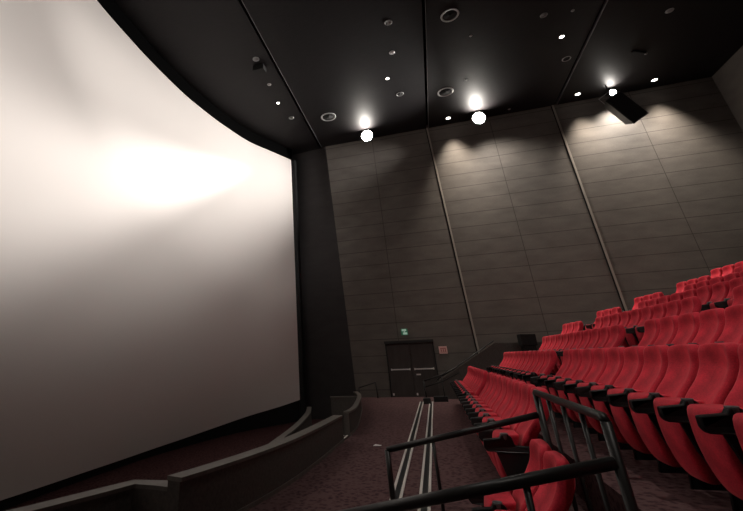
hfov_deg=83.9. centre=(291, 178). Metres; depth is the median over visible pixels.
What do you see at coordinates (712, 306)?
seat cushion
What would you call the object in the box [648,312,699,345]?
chair
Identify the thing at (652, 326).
chair
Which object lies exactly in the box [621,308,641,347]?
chair
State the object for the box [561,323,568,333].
chair
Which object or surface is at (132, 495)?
parapet
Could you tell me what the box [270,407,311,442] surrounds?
parapet
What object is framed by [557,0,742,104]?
ceiling
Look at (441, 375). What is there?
handrail
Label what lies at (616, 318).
chair
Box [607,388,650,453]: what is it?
seat cushion
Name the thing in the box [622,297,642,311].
chair
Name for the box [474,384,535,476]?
chair
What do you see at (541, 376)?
seat cushion
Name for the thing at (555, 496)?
chair
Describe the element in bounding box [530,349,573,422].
chair
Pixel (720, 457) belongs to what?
seat cushion
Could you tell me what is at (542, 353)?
chair
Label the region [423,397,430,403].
curb block
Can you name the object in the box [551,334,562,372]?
chair
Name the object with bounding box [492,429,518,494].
seat cushion
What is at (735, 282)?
chair
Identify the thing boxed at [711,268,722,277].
chair
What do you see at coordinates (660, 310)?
chair
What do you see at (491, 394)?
chair
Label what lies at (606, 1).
trim
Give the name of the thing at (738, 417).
seat cushion
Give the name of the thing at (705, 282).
chair
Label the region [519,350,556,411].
chair
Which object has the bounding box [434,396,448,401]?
curb block
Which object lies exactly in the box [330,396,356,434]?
parapet
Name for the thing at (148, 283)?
screen
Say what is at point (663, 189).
wall
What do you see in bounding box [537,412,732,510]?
floor
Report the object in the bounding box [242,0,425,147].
ceiling
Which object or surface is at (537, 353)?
chair
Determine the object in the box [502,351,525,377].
chair
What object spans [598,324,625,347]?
chair
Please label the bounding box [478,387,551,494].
chair
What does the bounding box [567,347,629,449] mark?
chair
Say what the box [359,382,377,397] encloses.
handrail
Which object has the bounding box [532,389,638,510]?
guard rail
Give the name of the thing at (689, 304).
chair
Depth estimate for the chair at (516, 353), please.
12.03 m
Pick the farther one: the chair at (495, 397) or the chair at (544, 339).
the chair at (544, 339)
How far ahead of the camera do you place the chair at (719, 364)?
3.37 m
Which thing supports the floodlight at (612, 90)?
hanging from the ceiling at (693, 41)
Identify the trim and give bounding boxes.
[241,0,320,145]
[425,0,428,127]
[426,128,479,353]
[552,105,627,310]
[556,0,607,103]
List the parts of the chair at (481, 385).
backrest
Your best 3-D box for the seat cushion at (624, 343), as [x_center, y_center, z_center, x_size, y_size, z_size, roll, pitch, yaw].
[7.929,3.889,9.625,0.270,0.587,0.424,-9,-25,14]
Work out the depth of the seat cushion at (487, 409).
6.41 m
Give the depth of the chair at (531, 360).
10.09 m
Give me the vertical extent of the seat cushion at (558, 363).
0.587 m
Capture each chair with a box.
[450,366,469,384]
[451,366,472,399]
[452,367,472,385]
[452,367,475,388]
[453,368,476,389]
[454,368,478,391]
[455,369,481,408]
[455,370,483,412]
[456,370,487,397]
[458,372,492,400]
[460,373,496,404]
[461,374,500,434]
[463,376,505,433]
[465,377,511,443]
[468,379,517,454]
[469,439,551,510]
[470,381,525,465]
[472,451,575,510]
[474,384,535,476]
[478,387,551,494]
[486,352,505,371]
[490,352,508,372]
[492,352,511,374]
[492,352,514,374]
[497,351,518,375]
[498,351,522,375]
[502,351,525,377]
[504,351,529,377]
[506,351,534,378]
[509,350,540,380]
[517,350,546,381]
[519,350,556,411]
[530,336,546,350]
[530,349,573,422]
[537,349,582,427]
[538,335,552,374]
[545,348,596,433]
[548,335,556,375]
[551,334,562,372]
[553,333,568,372]
[555,332,575,368]
[555,348,608,440]
[558,329,591,355]
[558,330,583,361]
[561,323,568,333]
[567,322,574,332]
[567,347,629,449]
[573,321,582,331]
[576,346,651,459]
[580,328,600,348]
[583,310,603,329]
[586,309,610,328]
[591,345,684,473]
[593,307,621,326]
[594,316,603,327]
[595,326,610,348]
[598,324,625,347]
[601,315,611,327]
[610,313,620,325]
[610,344,725,490]
[618,318,659,346]
[619,311,630,326]
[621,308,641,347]
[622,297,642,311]
[625,303,666,342]
[625,306,653,346]
[632,342,742,510]
[636,300,681,331]
[638,300,647,308]
[643,294,651,300]
[648,298,658,305]
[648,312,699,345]
[652,292,663,298]
[653,315,677,344]
[658,295,670,303]
[661,343,742,510]
[666,308,724,345]
[670,292,682,300]
[676,281,686,292]
[680,296,701,314]
[683,289,696,298]
[684,283,696,290]
[687,278,697,284]
[689,304,742,345]
[696,280,709,287]
[697,285,712,303]
[698,275,711,281]
[700,281,729,311]
[702,277,742,310]
[703,405,742,464]
[709,276,723,284]
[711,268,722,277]
[714,299,732,307]
[722,264,734,275]
[724,272,739,280]
[732,285,742,305]
[734,266,742,272]
[735,261,742,267]
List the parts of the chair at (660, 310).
armrest, backrest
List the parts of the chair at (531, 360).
backrest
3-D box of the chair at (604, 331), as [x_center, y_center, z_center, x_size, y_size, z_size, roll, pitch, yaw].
[6.490,3.765,8.590,0.778,1.131,0.640,-9,-25,15]
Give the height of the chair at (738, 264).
1.131 m
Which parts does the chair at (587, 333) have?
backrest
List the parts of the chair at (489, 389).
armrest, backrest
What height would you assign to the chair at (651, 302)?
1.131 m
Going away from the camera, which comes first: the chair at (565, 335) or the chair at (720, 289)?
the chair at (720, 289)
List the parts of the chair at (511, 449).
armrest, armrest, leg, backrest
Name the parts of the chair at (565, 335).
backrest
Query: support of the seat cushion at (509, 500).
on the chair at (516, 501)
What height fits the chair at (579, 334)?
1.131 m
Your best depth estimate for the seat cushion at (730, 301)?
7.69 m
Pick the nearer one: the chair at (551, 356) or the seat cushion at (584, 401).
the seat cushion at (584, 401)
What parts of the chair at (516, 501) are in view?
armrest, armrest, backrest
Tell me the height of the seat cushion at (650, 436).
0.587 m
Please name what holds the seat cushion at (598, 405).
on the chair at (632, 368)
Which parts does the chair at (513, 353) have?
backrest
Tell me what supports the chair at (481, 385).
on the floor at (354, 474)
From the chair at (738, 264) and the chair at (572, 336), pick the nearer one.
the chair at (572, 336)
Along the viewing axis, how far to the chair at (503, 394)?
6.51 m
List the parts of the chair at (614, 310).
backrest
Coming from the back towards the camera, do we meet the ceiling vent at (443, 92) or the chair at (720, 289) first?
the ceiling vent at (443, 92)
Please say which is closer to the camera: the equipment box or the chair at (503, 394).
the chair at (503, 394)
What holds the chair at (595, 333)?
on the floor
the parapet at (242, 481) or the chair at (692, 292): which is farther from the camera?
the chair at (692, 292)
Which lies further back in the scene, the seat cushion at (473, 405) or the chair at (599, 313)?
the chair at (599, 313)
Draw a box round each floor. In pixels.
[2,419,322,510]
[248,397,593,510]
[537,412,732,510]
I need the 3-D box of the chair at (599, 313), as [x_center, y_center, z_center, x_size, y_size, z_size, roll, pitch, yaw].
[10.481,5.183,13.974,0.778,1.131,0.640,-7,-25,12]
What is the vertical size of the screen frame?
12.270 m
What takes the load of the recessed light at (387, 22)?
in the ceiling at (333, 56)
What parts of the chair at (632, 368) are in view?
armrest, armrest, leg, leg, backrest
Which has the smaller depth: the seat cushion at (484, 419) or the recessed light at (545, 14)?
the seat cushion at (484, 419)
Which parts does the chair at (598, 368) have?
armrest, backrest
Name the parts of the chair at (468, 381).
backrest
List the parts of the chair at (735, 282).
armrest, backrest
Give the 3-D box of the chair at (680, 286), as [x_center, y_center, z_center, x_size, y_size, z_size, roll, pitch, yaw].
[12.787,4.042,13.432,0.778,1.131,0.640,-7,-25,12]
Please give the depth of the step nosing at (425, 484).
6.11 m
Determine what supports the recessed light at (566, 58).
in the ceiling at (512, 58)
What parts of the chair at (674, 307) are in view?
backrest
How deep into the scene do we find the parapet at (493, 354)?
15.11 m
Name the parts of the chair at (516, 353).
backrest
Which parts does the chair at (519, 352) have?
backrest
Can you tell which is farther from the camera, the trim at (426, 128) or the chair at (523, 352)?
the trim at (426, 128)
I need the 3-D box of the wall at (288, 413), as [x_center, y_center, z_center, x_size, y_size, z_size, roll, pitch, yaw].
[-3.905,1.404,11.796,2.110,12.375,18.290,-10,-25,17]
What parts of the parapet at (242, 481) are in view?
skirting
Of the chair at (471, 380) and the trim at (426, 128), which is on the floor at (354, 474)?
the chair at (471, 380)
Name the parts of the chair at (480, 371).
backrest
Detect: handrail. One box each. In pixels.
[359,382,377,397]
[423,366,458,396]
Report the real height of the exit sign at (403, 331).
0.250 m
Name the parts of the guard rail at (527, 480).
post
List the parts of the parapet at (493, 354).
handrail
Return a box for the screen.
[0,0,299,500]
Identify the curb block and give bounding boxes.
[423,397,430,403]
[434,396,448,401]
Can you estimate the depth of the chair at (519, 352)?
11.55 m
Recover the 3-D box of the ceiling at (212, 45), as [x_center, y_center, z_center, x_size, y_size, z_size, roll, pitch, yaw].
[-4.072,-4.941,14.367,5.520,0.120,20.400,-9,-25,15]
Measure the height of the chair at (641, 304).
1.131 m
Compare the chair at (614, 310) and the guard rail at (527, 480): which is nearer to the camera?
the guard rail at (527, 480)
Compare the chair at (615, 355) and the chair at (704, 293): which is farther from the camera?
the chair at (704, 293)
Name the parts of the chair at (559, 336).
backrest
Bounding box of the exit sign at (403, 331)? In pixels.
[401,329,407,334]
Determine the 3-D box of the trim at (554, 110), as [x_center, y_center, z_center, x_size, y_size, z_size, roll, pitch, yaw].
[12.421,2.043,16.505,0.120,11.970,0.070,-9,-25,15]
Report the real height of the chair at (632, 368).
1.131 m
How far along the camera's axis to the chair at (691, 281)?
13.05 m
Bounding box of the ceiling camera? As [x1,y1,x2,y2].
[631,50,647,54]
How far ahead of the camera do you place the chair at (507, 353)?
13.54 m
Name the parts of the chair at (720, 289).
armrest, backrest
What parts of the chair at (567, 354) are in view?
armrest, armrest, leg, backrest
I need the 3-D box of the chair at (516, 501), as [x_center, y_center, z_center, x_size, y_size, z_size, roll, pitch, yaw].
[2.009,2.998,3.602,0.778,1.131,0.640,-9,-25,15]
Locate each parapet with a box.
[7,480,167,510]
[166,415,343,510]
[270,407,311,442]
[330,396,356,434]
[343,391,361,436]
[437,340,541,398]
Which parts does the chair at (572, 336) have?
backrest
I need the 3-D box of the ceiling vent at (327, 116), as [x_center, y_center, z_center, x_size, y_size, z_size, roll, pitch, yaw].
[1.732,-2.897,19.218,0.720,0.018,0.720,-9,-25,15]
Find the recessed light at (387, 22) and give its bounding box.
[385,20,391,25]
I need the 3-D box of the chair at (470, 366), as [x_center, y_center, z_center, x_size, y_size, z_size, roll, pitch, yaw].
[5.423,6.566,12.766,0.778,1.131,0.640,-9,-25,15]
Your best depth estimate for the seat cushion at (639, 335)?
8.74 m
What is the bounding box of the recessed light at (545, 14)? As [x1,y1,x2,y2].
[540,12,547,17]
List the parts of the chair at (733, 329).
backrest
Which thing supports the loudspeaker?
hanging from the ceiling at (693, 41)
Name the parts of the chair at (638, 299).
backrest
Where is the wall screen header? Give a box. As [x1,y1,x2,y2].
[97,0,291,159]
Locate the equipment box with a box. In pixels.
[517,334,537,350]
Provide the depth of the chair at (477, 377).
10.38 m
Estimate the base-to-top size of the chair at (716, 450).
1.131 m
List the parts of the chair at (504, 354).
backrest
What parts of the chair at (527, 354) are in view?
backrest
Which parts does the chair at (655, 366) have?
armrest, armrest, leg, backrest, leg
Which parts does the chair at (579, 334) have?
backrest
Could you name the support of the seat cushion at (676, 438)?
on the chair at (719, 364)
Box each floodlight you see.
[361,129,372,141]
[472,111,485,123]
[608,88,616,95]
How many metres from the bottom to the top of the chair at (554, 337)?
1.131 m
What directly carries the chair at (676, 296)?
on the floor
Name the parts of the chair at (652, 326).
backrest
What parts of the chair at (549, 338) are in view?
backrest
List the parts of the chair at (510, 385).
armrest, backrest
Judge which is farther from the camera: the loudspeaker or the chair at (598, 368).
the loudspeaker
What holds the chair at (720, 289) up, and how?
on the floor
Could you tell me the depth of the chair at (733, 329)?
4.93 m
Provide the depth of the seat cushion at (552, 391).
6.76 m
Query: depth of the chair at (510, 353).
13.05 m
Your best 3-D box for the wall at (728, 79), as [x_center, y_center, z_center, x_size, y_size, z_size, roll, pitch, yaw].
[15.335,-2.282,6.151,0.300,13.170,20.200,-9,-25,15]
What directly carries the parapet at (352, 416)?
on the floor at (354, 474)
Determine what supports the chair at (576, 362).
on the floor at (653, 490)
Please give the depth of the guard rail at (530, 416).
4.27 m
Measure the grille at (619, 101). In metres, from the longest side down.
1.320 x 0.640 x 0.020 m
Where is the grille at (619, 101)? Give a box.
[607,92,647,121]
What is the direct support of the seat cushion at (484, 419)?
on the chair at (515, 402)
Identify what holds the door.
in the wall at (663, 189)
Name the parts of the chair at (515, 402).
armrest, backrest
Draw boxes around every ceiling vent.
[321,113,335,120]
[437,87,453,96]
[441,8,458,21]
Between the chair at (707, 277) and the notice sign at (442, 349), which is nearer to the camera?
the chair at (707, 277)
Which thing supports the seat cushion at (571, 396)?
on the chair at (598, 368)
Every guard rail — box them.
[338,456,618,510]
[385,412,538,510]
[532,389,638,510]
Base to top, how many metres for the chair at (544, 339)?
1.131 m
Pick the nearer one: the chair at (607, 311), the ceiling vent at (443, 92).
the chair at (607, 311)
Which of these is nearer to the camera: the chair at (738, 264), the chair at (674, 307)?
the chair at (674, 307)
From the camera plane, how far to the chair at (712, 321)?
5.35 m
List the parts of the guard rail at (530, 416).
post, post, rail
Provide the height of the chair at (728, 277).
1.131 m
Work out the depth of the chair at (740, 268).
11.24 m
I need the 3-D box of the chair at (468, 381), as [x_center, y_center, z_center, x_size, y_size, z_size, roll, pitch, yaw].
[5.080,6.139,11.790,0.778,1.131,0.640,-9,-25,15]
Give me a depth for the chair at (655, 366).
4.34 m
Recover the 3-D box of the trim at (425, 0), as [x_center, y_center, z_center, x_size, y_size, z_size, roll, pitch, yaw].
[3.873,-6.337,11.867,0.013,0.120,19.650,-9,-25,15]
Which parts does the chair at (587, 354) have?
armrest, leg, leg, backrest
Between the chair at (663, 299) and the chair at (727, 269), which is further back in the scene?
the chair at (727, 269)
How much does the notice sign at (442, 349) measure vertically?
0.280 m
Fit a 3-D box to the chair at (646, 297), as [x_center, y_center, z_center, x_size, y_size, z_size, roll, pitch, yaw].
[11.454,4.410,13.214,0.778,1.131,0.640,-8,-25,12]
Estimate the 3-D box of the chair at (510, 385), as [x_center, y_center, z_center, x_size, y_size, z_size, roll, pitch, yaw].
[3.006,3.564,5.894,0.778,1.131,0.559,-9,-25,15]
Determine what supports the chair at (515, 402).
on the floor at (354, 474)
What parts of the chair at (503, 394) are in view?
armrest, backrest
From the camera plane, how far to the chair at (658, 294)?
12.81 m
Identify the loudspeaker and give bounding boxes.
[598,85,648,123]
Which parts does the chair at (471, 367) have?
backrest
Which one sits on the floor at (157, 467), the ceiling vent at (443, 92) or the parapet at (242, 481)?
the parapet at (242, 481)
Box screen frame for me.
[291,160,306,417]
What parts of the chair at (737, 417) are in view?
armrest, leg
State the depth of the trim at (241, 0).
15.62 m
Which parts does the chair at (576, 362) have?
armrest, backrest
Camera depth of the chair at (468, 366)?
13.40 m
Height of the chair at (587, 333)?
1.131 m
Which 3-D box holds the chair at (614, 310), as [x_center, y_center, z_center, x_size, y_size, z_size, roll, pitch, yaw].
[10.213,4.745,12.978,0.778,1.131,0.640,-8,-25,12]
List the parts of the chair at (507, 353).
backrest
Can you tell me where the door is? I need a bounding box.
[384,339,439,396]
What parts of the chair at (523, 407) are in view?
armrest, backrest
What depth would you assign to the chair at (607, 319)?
11.26 m
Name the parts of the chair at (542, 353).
armrest, backrest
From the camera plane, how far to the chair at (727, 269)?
13.19 m
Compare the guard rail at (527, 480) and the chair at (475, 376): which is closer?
the guard rail at (527, 480)
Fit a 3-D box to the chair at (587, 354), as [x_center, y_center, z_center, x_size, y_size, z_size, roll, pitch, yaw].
[4.473,3.287,6.335,0.778,1.131,0.640,-9,-25,15]
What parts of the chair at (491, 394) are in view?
armrest, backrest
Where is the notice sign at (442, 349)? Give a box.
[438,346,447,353]
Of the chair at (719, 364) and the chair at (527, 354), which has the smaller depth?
the chair at (719, 364)
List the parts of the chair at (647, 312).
armrest, backrest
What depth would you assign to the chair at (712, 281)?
10.35 m
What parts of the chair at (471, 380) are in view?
backrest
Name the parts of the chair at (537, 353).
backrest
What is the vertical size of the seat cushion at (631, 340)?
0.587 m
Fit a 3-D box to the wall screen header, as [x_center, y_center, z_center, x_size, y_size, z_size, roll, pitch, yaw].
[-4.067,-4.517,14.439,2.210,0.594,18.374,-10,-25,17]
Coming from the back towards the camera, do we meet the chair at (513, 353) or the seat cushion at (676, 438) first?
the chair at (513, 353)
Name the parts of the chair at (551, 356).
armrest, backrest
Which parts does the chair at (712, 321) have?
backrest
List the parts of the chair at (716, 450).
armrest, leg, armrest, leg, backrest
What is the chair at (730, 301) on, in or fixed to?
on the floor
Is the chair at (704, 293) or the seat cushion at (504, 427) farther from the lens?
the chair at (704, 293)
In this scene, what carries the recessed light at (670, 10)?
in the ceiling at (693, 41)
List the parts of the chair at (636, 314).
backrest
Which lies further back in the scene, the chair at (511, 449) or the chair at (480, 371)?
the chair at (480, 371)
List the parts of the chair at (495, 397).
armrest, backrest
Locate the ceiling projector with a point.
(257, 69)
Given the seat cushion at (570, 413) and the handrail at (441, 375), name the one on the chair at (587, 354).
the seat cushion at (570, 413)
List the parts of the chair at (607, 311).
backrest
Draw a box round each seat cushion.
[472,404,487,433]
[475,407,492,443]
[478,412,497,454]
[482,416,502,465]
[484,492,515,510]
[491,425,509,476]
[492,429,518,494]
[540,375,558,412]
[548,377,568,416]
[556,350,561,368]
[556,378,579,421]
[566,380,592,427]
[577,383,603,433]
[591,385,627,443]
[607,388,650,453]
[621,340,628,347]
[625,327,638,346]
[628,392,680,466]
[635,326,643,342]
[653,397,720,484]
[687,404,742,499]
[710,301,723,308]
[727,299,732,306]
[733,413,742,450]
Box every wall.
[0,400,298,510]
[292,145,355,419]
[326,77,742,396]
[712,46,742,130]
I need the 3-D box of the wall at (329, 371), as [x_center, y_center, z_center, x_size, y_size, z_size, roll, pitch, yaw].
[-0.247,4.673,20.338,6.434,13.170,0.379,-11,-26,19]
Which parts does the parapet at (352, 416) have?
skirting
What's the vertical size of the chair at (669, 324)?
1.131 m
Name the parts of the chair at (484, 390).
backrest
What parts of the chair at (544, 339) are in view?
backrest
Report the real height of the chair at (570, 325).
1.131 m
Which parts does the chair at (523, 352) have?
backrest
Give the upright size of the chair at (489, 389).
1.131 m
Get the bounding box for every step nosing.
[389,402,423,499]
[417,402,432,510]
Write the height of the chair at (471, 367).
1.131 m
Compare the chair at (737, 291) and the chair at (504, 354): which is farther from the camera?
the chair at (504, 354)
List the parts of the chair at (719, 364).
armrest, armrest, leg, leg, backrest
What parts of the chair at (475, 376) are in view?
backrest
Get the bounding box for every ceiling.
[114,0,319,154]
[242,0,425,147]
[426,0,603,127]
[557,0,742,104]
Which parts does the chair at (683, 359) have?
armrest, armrest, leg, backrest, leg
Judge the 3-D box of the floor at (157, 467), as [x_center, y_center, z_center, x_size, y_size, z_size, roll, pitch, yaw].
[-1.125,6.444,8.358,10.600,0.180,20.400,-9,-25,15]
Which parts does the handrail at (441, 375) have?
rail, rail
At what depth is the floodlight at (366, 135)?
20.20 m
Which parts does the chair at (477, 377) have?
backrest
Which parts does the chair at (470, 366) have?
backrest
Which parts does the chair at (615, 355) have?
armrest, leg, backrest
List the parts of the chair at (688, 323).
backrest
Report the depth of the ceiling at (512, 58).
15.49 m
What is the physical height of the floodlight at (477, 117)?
0.730 m
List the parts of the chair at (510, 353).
backrest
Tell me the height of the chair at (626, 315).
1.131 m
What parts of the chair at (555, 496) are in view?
armrest, backrest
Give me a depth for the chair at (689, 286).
11.33 m
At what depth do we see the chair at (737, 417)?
2.66 m
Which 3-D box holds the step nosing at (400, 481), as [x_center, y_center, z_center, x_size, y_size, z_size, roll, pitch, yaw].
[1.943,4.619,6.787,0.132,0.012,17.350,-9,-25,15]
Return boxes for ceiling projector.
[253,64,265,74]
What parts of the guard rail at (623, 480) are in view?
post, rail, post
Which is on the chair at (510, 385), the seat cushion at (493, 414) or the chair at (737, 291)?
the seat cushion at (493, 414)
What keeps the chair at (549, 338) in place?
on the floor
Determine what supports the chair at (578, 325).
on the floor
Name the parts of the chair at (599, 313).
backrest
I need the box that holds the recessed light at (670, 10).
[665,8,673,13]
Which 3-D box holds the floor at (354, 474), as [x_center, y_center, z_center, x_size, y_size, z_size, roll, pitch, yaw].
[6.874,4.402,6.207,17.900,0.400,19.800,-9,-25,15]
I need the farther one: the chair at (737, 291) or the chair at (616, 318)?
the chair at (616, 318)
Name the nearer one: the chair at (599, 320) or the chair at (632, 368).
the chair at (632, 368)
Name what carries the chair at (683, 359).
on the floor at (653, 490)
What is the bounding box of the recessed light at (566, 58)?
[562,56,570,61]
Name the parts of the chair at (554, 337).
backrest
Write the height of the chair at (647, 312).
1.131 m
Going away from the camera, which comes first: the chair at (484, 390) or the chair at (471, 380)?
the chair at (484, 390)

